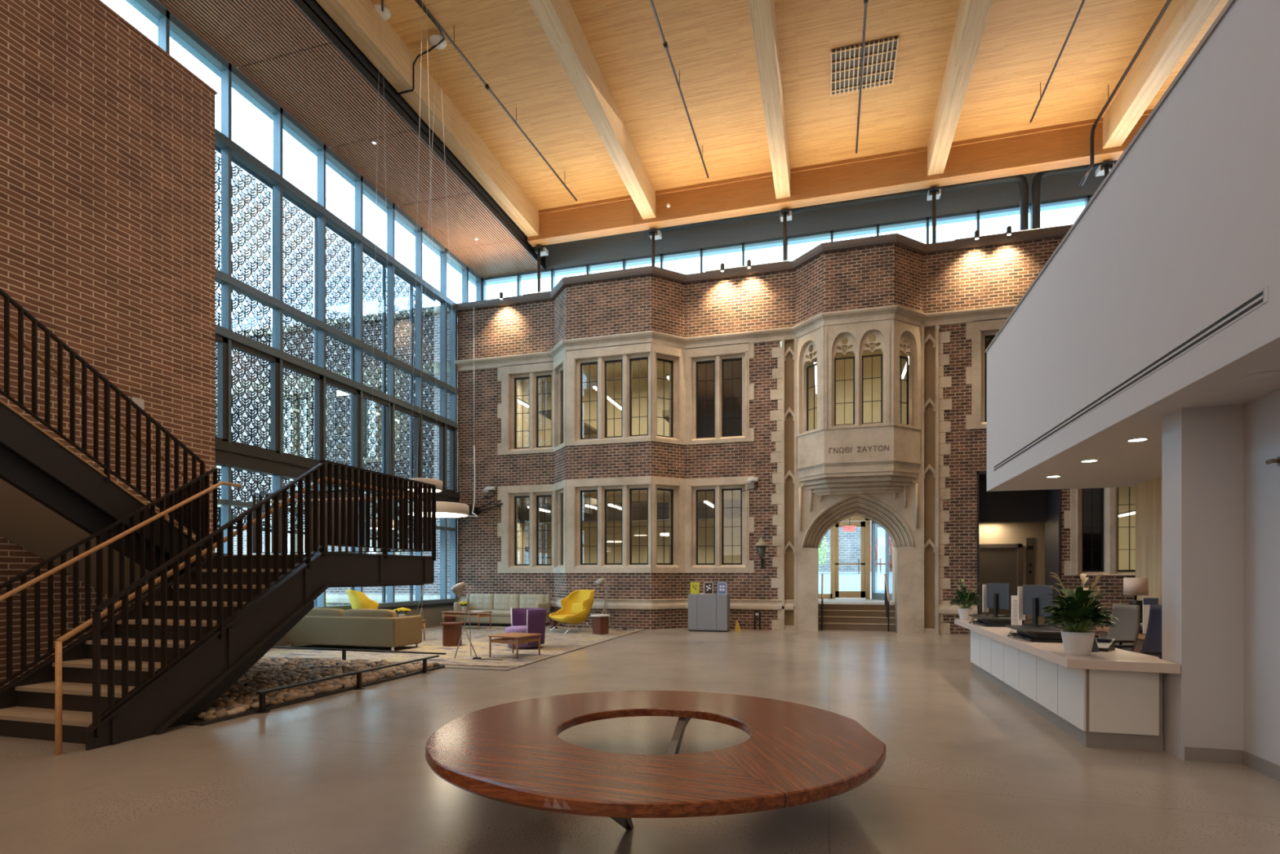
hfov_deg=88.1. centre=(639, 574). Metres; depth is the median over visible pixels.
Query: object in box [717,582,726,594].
sign
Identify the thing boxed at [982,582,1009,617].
monitor
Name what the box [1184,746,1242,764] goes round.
baseboard
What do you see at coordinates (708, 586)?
sign
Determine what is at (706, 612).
recycling bin
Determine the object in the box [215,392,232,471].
window
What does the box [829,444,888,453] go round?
inscription
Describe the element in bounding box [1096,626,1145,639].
countertop
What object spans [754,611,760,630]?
pipe
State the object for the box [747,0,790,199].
ceiling beam
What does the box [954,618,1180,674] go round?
countertop
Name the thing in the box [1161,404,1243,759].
wall
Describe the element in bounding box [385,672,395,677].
pebble
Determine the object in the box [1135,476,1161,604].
wall
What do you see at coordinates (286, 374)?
screen
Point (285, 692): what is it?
pebble
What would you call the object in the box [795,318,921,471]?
oriel
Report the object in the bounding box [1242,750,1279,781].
baseboard
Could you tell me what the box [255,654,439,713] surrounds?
rail
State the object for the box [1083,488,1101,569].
window pane
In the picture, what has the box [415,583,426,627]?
tripod floor lamp
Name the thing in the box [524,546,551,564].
bookcase
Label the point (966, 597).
peace lily
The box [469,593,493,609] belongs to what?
cushion
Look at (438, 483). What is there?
pendant lamp
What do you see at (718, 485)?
window
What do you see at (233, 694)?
pebble
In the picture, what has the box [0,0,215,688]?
wall
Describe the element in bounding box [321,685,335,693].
pebble
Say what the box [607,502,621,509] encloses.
ceiling lamp
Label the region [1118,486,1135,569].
window pane
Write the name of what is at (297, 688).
pebble
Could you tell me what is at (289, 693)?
pebble
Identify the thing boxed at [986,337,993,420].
blind
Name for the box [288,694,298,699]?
pebble
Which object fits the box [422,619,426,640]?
coffee table
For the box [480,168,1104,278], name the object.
wall
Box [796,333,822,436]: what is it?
window
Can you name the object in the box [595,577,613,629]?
tripod floor lamp
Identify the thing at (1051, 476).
recessed light
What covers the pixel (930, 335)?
pilaster
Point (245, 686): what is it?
pebble
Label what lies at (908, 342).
window
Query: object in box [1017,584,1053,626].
monitor
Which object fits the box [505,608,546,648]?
barrel chair
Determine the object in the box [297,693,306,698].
pebble
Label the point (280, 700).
pebble
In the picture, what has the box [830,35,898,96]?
ceiling vent
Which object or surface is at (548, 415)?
trim
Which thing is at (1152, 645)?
office chair
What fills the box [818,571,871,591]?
wall
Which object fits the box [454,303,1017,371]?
trim
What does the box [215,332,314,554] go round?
wall
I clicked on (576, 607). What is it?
cushion
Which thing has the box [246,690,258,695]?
pebble
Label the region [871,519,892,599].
window
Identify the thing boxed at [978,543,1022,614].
door
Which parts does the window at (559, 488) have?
pane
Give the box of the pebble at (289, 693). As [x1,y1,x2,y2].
[286,692,297,694]
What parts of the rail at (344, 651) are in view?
post, rail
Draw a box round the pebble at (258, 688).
[255,687,266,690]
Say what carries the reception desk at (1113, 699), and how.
on the floor
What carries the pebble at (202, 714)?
on the floor
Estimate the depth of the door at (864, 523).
21.39 m
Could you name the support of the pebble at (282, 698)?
on the floor
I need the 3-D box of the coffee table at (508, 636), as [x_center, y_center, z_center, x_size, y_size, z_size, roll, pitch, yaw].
[-2.097,1.188,11.105,0.620,0.360,0.660,0,0,27]
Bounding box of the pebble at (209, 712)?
[205,710,215,715]
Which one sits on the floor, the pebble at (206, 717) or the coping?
the pebble at (206, 717)
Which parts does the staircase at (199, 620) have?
handrail, soffit panel, handrail, rail, rail, handrail, rail, handrail, under panel, rail, rail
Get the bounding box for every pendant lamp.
[370,3,393,528]
[408,0,442,492]
[408,33,469,517]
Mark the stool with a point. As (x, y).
(553, 623)
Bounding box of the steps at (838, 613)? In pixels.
[818,597,894,631]
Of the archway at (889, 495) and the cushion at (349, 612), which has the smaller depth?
the cushion at (349, 612)
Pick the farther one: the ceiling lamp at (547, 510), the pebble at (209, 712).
the ceiling lamp at (547, 510)
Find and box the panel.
[1026,537,1034,584]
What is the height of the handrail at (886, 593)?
1.401 m
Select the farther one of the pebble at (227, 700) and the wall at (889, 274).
the wall at (889, 274)
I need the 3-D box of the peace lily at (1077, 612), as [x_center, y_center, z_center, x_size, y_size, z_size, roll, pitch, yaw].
[3.645,0.323,5.515,0.547,0.683,0.592,0,0,28]
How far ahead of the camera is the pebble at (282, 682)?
8.02 m
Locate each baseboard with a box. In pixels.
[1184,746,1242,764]
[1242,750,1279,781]
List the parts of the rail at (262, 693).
post, plate, rail, post, post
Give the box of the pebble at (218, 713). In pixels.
[213,709,227,717]
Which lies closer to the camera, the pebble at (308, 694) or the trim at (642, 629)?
the pebble at (308, 694)
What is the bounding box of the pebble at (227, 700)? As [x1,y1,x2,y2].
[222,698,234,702]
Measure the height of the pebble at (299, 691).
0.076 m
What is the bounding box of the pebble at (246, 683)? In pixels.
[244,681,256,685]
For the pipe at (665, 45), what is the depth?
13.03 m
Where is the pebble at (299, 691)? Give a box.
[293,689,305,693]
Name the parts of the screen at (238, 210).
frame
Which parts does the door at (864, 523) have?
handle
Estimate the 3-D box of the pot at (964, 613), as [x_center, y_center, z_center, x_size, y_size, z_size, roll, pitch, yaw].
[4.784,0.580,9.709,0.216,0.171,0.216,0,0,42]
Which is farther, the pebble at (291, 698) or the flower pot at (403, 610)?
the flower pot at (403, 610)
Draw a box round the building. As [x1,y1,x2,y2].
[818,520,871,571]
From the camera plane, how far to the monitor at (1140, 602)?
8.10 m
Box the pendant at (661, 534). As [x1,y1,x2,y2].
[660,533,669,536]
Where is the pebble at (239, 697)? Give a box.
[234,696,244,701]
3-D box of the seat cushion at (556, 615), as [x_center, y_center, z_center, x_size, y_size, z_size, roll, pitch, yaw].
[-1.689,1.018,15.751,0.620,0.100,0.680,0,0,-36]
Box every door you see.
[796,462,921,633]
[818,513,870,598]
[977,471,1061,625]
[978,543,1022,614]
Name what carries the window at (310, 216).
on the wall at (433, 615)
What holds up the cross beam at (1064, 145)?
attached to the ceiling at (710, 42)
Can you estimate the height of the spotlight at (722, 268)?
0.198 m
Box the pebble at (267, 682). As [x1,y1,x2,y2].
[263,681,274,684]
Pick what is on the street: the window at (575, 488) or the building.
the building
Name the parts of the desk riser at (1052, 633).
lift arm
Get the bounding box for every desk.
[954,618,1180,751]
[1096,626,1145,653]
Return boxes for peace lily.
[946,578,982,620]
[1040,572,1119,655]
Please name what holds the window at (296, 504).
in the wall at (235, 538)
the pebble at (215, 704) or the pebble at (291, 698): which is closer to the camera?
the pebble at (215, 704)
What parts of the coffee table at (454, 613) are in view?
leg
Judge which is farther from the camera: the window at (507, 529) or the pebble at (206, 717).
the window at (507, 529)
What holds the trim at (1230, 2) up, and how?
on the wall at (1185, 229)
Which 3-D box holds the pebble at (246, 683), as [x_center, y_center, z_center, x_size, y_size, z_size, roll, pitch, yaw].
[-4.694,1.319,7.960,0.114,0.068,0.134,0,0,32]
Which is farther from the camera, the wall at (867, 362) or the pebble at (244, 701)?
the wall at (867, 362)
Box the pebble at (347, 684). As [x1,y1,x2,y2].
[344,682,353,688]
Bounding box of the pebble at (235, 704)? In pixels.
[230,702,240,706]
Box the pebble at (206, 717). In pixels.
[202,714,217,719]
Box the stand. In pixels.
[1091,637,1099,652]
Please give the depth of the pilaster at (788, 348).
16.40 m
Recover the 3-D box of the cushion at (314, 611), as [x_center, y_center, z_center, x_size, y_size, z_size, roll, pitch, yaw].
[-5.976,0.808,12.360,1.070,0.360,0.200,0,0,16]
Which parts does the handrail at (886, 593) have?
post, rail, post, post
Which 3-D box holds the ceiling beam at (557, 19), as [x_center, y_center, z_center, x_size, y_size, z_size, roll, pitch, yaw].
[-3.027,-9.705,5.962,0.350,0.680,23.800,0,0,16]
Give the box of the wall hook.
[1265,456,1279,466]
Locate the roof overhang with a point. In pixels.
(131, 2)
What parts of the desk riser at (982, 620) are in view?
lift arm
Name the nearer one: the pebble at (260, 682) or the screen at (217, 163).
the pebble at (260, 682)
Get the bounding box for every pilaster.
[782,337,796,631]
[921,323,938,634]
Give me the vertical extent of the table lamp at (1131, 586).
0.680 m
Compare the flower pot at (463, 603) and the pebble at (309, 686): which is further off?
the flower pot at (463, 603)
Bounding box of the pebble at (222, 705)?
[216,703,225,707]
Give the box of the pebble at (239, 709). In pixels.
[230,706,245,712]
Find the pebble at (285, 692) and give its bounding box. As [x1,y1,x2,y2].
[275,691,288,695]
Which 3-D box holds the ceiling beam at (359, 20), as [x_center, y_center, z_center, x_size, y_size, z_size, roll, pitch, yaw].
[-6.229,-9.705,6.878,0.350,0.680,23.800,0,0,16]
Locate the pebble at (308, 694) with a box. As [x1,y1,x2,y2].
[305,692,314,696]
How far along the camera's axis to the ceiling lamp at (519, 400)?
20.45 m
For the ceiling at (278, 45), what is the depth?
13.02 m
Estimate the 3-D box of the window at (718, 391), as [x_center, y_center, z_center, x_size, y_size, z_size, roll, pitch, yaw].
[2.048,-4.580,16.958,1.770,2.480,0.365,0,0,16]
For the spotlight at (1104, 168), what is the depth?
14.82 m
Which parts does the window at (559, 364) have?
pane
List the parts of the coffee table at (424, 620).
leg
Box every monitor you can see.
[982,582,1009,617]
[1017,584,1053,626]
[1128,600,1142,633]
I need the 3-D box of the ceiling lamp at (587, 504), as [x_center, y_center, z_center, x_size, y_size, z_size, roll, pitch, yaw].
[-1.321,-1.965,19.308,0.080,0.090,1.420,0,0,16]
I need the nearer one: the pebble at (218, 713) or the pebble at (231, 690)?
the pebble at (218, 713)
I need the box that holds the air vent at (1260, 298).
[993,285,1268,471]
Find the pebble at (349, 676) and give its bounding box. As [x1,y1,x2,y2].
[342,675,352,679]
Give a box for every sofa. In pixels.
[285,608,422,650]
[453,593,550,625]
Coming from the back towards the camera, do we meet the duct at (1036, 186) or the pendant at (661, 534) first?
the pendant at (661, 534)
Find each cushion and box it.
[305,608,344,616]
[342,608,396,617]
[467,609,511,616]
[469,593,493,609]
[493,593,519,610]
[519,594,545,608]
[552,614,572,617]
[571,602,584,613]
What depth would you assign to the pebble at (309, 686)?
7.80 m
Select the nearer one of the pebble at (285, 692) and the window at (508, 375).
the pebble at (285, 692)
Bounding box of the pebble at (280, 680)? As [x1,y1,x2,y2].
[277,679,287,682]
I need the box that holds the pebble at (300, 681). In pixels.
[297,679,307,683]
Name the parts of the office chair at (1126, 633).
armrest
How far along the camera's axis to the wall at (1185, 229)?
4.76 m
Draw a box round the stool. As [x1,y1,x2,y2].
[546,612,557,628]
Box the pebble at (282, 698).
[275,696,284,700]
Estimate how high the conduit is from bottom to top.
0.686 m
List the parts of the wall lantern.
glass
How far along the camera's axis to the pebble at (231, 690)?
7.51 m
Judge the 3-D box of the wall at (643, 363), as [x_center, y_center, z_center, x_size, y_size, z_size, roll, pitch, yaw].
[-0.108,-4.970,20.620,8.850,4.300,5.410,0,0,16]
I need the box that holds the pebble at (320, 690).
[315,688,324,693]
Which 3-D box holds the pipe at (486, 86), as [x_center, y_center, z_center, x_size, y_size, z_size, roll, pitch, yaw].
[-3.954,-9.847,10.502,0.082,0.386,14.043,0,0,19]
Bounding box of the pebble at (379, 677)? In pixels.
[373,675,382,680]
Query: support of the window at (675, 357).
in the wall at (889, 274)
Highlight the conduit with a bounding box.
[381,0,444,95]
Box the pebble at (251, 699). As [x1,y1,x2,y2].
[241,697,253,701]
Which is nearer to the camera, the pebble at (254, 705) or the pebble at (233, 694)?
the pebble at (254, 705)
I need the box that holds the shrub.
[817,535,829,568]
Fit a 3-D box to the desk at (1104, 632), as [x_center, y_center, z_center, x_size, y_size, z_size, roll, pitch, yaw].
[6.178,1.050,7.854,0.480,0.660,2.500,0,0,16]
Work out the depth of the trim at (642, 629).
10.14 m
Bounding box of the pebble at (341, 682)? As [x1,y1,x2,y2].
[337,680,346,686]
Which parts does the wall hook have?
arm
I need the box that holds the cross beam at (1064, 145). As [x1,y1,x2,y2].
[527,108,1153,246]
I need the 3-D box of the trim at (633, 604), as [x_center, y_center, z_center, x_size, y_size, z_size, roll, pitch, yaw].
[-0.795,0.750,17.238,9.390,0.260,0.810,0,0,16]
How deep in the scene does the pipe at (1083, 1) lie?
12.45 m
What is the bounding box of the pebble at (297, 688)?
[294,687,306,689]
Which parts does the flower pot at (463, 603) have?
pot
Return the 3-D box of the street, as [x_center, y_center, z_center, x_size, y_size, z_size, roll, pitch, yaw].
[12.512,1.030,40.105,30.000,0.300,36.000,0,0,16]
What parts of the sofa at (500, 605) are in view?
arm, arm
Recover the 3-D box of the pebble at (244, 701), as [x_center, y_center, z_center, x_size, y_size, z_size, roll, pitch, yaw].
[-4.074,1.337,6.863,0.114,0.067,0.114,0,0,43]
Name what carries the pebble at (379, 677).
on the floor
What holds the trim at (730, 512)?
attached to the wall at (731, 535)
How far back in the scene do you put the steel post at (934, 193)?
15.77 m
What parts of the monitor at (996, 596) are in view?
white panel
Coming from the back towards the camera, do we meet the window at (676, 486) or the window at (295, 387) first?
the window at (295, 387)
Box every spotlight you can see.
[499,292,506,299]
[720,262,724,271]
[746,259,751,268]
[973,230,979,239]
[1004,226,1011,235]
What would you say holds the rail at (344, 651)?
on the floor
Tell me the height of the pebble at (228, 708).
0.055 m
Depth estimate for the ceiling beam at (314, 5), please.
13.15 m
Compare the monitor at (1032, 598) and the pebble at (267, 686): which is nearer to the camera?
the monitor at (1032, 598)
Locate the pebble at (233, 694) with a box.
[226,692,239,697]
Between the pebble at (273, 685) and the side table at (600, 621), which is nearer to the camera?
the pebble at (273, 685)
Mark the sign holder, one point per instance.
(1015, 621)
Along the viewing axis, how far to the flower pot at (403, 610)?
13.56 m
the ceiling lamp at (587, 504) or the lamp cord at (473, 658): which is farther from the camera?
the ceiling lamp at (587, 504)
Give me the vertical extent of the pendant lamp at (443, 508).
8.922 m
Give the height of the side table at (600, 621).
0.440 m
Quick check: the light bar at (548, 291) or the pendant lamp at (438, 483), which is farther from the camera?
the light bar at (548, 291)
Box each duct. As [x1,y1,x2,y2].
[644,174,1028,235]
[1031,160,1117,229]
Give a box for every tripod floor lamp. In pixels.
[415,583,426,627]
[450,581,477,657]
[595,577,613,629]
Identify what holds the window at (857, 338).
attached to the oriel
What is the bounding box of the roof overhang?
[125,0,1084,285]
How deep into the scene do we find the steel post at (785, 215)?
16.74 m
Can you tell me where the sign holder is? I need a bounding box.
[1009,595,1022,631]
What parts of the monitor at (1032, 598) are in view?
white panel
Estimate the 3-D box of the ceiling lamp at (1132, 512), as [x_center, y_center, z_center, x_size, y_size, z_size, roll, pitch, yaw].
[12.917,-1.615,17.523,0.080,0.090,2.220,0,0,16]
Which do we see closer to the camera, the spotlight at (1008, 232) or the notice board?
the notice board
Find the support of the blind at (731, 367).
attached to the window at (718, 391)
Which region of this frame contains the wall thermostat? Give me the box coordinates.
[130,396,144,409]
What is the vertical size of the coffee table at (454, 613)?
0.430 m
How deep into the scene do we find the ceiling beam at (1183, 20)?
12.38 m
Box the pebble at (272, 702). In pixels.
[269,699,278,705]
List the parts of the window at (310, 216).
casement frame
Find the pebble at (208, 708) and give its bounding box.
[205,707,216,711]
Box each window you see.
[133,0,481,610]
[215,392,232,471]
[215,497,232,552]
[267,386,313,457]
[270,493,304,554]
[481,194,1093,300]
[497,360,553,455]
[497,484,553,573]
[552,351,566,452]
[552,479,565,573]
[565,342,651,445]
[565,475,651,573]
[649,342,684,444]
[649,475,684,573]
[684,342,754,444]
[684,475,754,573]
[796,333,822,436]
[826,325,891,429]
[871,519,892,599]
[896,326,921,430]
[965,317,1007,429]
[1064,487,1135,575]
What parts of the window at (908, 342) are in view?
pane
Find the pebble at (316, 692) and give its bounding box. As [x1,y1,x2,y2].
[309,689,320,694]
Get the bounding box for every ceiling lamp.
[517,397,528,407]
[527,504,550,512]
[584,502,596,509]
[592,384,621,409]
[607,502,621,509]
[703,498,713,507]
[814,373,817,393]
[1118,510,1135,517]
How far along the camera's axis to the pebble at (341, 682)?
7.96 m
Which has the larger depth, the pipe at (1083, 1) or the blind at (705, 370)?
the blind at (705, 370)
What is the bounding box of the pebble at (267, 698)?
[265,697,276,700]
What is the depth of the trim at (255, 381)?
20.72 m
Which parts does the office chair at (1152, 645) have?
armrest, backrest, armrest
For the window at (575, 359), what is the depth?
16.95 m
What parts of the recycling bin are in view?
door, door, door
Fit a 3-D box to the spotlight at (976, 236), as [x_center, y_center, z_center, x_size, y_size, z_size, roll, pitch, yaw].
[7.631,-7.663,15.042,0.100,0.198,0.382,0,0,16]
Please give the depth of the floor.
4.55 m
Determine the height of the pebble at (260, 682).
0.079 m
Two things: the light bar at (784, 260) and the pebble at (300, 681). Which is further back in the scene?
the light bar at (784, 260)
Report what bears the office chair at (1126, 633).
on the floor
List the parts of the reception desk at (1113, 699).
panel, panel, panel, panel, panel, panel, kick plate, panel, panel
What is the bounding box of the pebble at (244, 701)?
[242,700,253,703]
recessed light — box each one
[1045,475,1062,477]
[1080,458,1099,462]
[1125,437,1150,441]
[1240,370,1279,381]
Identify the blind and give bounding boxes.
[697,362,713,437]
[724,360,740,435]
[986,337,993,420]
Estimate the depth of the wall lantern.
16.17 m
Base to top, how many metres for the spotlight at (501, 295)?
0.198 m
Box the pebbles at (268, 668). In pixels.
[235,655,438,684]
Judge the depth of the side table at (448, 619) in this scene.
17.54 m
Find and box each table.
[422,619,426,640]
[425,690,886,829]
[440,622,463,646]
[441,610,492,629]
[444,609,454,622]
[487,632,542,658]
[591,613,610,634]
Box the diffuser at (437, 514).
[413,512,467,517]
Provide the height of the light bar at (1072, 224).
0.060 m
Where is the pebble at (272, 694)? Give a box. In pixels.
[265,691,275,697]
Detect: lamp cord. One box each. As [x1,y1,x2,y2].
[472,657,502,660]
[613,628,635,630]
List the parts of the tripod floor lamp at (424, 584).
leg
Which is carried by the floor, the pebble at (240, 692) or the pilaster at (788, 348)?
the pebble at (240, 692)
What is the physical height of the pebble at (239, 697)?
0.081 m
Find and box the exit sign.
[843,515,854,532]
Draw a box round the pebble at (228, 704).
[223,702,235,706]
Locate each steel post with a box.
[533,245,548,292]
[648,228,662,266]
[780,208,791,261]
[926,186,941,243]
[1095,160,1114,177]
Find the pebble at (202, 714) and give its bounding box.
[197,711,205,718]
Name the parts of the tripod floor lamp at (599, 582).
lamp shade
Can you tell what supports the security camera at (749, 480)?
attached to the wall at (889, 274)
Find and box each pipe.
[417,0,577,200]
[649,0,708,177]
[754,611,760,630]
[855,0,868,153]
[1029,0,1085,122]
[1079,0,1172,186]
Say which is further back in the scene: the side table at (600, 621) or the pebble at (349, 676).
the side table at (600, 621)
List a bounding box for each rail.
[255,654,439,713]
[262,646,446,660]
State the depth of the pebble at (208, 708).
6.43 m
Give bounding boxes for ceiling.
[156,0,545,278]
[370,0,1228,209]
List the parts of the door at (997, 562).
door, door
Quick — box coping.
[455,225,1071,311]
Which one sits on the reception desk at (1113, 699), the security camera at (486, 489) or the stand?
the stand
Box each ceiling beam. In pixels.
[315,0,538,236]
[528,0,655,219]
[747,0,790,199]
[927,0,992,175]
[1102,0,1220,148]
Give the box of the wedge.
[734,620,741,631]
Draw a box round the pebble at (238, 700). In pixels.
[235,698,244,702]
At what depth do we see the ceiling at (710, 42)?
13.27 m
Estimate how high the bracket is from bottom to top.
0.434 m
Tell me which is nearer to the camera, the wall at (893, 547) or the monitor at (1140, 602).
the monitor at (1140, 602)
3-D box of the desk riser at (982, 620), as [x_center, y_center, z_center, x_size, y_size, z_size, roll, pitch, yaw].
[4.719,0.603,8.760,0.645,0.125,0.840,0,0,16]
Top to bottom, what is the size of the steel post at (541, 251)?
1.860 m
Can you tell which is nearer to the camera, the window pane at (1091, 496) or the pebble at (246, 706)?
the pebble at (246, 706)
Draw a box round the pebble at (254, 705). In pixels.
[250,702,258,708]
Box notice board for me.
[1141,597,1158,635]
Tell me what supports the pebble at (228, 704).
on the floor
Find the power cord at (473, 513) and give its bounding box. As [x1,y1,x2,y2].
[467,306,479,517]
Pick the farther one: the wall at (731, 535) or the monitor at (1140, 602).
the wall at (731, 535)
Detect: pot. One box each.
[393,607,411,617]
[457,600,470,611]
[957,608,973,620]
[1060,630,1095,655]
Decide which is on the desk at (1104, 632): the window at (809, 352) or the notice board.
the notice board
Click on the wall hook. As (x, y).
(1272, 460)
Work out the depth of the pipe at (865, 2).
12.68 m
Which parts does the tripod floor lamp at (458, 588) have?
lamp shade, leg, leg, leg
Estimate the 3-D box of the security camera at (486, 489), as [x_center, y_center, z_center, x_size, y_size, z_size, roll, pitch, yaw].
[-4.285,-2.294,18.495,0.432,0.332,0.245,0,0,16]
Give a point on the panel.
(1029, 541)
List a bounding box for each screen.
[215,153,221,528]
[231,188,271,532]
[271,287,314,554]
[314,448,317,606]
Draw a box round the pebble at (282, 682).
[276,680,285,685]
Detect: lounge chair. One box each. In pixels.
[346,589,378,608]
[548,589,595,633]
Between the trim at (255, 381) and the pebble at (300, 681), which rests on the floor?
the pebble at (300, 681)
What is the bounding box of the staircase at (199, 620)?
[0,288,435,755]
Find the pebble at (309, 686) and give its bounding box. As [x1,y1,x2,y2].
[306,683,318,688]
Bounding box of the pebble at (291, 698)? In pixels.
[284,696,295,701]
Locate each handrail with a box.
[821,573,823,630]
[883,573,889,631]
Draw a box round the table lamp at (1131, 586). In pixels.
[1123,577,1148,599]
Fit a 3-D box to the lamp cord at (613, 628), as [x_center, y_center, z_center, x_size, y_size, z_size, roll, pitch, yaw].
[-0.441,1.354,16.323,0.613,0.028,0.184,0,0,24]
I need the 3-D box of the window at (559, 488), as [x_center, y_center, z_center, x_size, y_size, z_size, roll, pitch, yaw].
[-2.008,-1.255,17.703,0.365,2.430,0.969,0,0,-27]
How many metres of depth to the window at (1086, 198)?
17.78 m
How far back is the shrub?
36.60 m
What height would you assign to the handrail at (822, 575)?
1.401 m
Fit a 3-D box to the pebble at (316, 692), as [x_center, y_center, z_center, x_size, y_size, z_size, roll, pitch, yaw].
[-3.652,1.329,7.418,0.125,0.064,0.107,0,0,-44]
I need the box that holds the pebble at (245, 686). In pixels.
[240,685,250,688]
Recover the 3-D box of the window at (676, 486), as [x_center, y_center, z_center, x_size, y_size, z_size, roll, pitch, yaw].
[0.655,-1.255,16.945,1.001,2.430,0.365,0,0,-29]
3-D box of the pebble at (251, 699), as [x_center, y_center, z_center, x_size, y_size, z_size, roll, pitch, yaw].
[-4.135,1.329,6.972,0.109,0.072,0.128,0,0,-39]
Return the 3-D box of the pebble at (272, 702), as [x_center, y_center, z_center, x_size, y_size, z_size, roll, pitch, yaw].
[-3.820,1.335,6.898,0.126,0.053,0.080,0,0,27]
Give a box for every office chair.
[1094,604,1140,651]
[1115,604,1161,658]
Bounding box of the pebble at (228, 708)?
[223,706,235,710]
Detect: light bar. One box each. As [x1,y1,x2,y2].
[522,290,551,295]
[705,260,789,271]
[955,223,1073,239]
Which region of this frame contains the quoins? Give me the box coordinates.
[769,331,951,633]
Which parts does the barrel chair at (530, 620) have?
seat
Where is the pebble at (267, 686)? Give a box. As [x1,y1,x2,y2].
[262,684,273,688]
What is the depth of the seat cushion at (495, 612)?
17.44 m
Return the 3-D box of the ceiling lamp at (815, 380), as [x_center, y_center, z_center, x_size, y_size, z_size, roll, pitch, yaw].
[5.044,-5.615,18.943,0.080,0.090,3.020,0,0,16]
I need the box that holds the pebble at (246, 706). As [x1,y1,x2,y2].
[237,704,249,711]
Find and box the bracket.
[469,499,502,515]
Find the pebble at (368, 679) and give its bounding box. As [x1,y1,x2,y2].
[364,676,375,682]
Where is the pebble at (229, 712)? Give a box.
[226,710,237,715]
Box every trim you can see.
[96,0,217,94]
[200,658,444,725]
[215,376,301,392]
[236,325,287,337]
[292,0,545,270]
[444,629,644,671]
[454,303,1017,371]
[456,596,795,610]
[517,494,740,524]
[539,409,669,435]
[938,604,977,614]
[985,0,1235,352]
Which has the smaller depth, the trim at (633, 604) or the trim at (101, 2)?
the trim at (101, 2)
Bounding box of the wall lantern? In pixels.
[754,536,768,568]
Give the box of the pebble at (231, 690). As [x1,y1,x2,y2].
[227,688,239,692]
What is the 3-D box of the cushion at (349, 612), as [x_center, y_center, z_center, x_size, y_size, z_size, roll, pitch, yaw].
[-4.928,0.808,12.060,1.070,0.360,0.200,0,0,16]
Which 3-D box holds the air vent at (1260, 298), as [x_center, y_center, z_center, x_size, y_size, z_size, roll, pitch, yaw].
[4.217,-1.505,6.496,0.024,0.084,6.150,0,0,16]
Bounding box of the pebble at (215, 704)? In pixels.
[211,701,224,706]
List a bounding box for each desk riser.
[968,614,1032,626]
[1005,624,1066,642]
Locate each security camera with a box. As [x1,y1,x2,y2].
[481,486,495,498]
[741,476,758,491]
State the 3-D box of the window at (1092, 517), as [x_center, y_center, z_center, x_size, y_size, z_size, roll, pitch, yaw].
[10.513,-1.220,14.537,2.180,2.500,0.365,0,0,16]
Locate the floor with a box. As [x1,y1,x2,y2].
[0,622,1279,853]
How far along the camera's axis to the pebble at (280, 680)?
8.18 m
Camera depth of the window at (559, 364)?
17.90 m
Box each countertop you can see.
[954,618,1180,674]
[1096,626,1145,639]
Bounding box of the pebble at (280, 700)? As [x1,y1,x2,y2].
[276,698,284,703]
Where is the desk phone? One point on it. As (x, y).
(1104, 644)
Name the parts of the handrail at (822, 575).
post, rail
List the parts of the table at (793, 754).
leg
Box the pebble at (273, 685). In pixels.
[270,683,279,687]
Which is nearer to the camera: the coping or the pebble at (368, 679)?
the pebble at (368, 679)
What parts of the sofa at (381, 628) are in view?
frame, arm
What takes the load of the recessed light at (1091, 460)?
in the wall at (1185, 229)
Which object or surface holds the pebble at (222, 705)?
on the floor
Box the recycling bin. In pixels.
[688,593,729,631]
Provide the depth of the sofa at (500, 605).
17.86 m
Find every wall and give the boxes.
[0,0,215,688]
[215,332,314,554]
[273,604,453,646]
[457,236,1135,637]
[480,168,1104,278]
[517,341,782,447]
[517,489,782,588]
[806,326,939,430]
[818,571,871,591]
[892,538,895,603]
[978,521,1044,623]
[986,0,1279,491]
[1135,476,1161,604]
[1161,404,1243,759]
[1243,389,1279,765]
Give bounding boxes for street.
[818,591,871,597]
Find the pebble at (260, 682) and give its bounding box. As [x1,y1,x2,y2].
[256,680,266,684]
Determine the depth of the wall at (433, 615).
17.48 m
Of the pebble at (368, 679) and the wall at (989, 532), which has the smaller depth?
the pebble at (368, 679)
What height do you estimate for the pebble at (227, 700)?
0.055 m
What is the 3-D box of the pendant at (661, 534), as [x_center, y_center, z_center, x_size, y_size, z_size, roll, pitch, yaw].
[0.885,-1.860,19.821,0.560,1.380,0.560,0,0,16]
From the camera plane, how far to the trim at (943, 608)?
15.29 m
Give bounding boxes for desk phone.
[1095,637,1115,651]
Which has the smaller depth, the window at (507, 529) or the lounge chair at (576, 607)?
the lounge chair at (576, 607)
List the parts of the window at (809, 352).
pane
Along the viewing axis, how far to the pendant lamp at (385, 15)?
11.78 m
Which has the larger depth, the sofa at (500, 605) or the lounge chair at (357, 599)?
the sofa at (500, 605)
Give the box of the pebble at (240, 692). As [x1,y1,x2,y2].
[234,690,244,694]
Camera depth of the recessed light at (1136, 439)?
6.05 m
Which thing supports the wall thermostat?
attached to the wall at (108, 143)
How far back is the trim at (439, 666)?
7.26 m

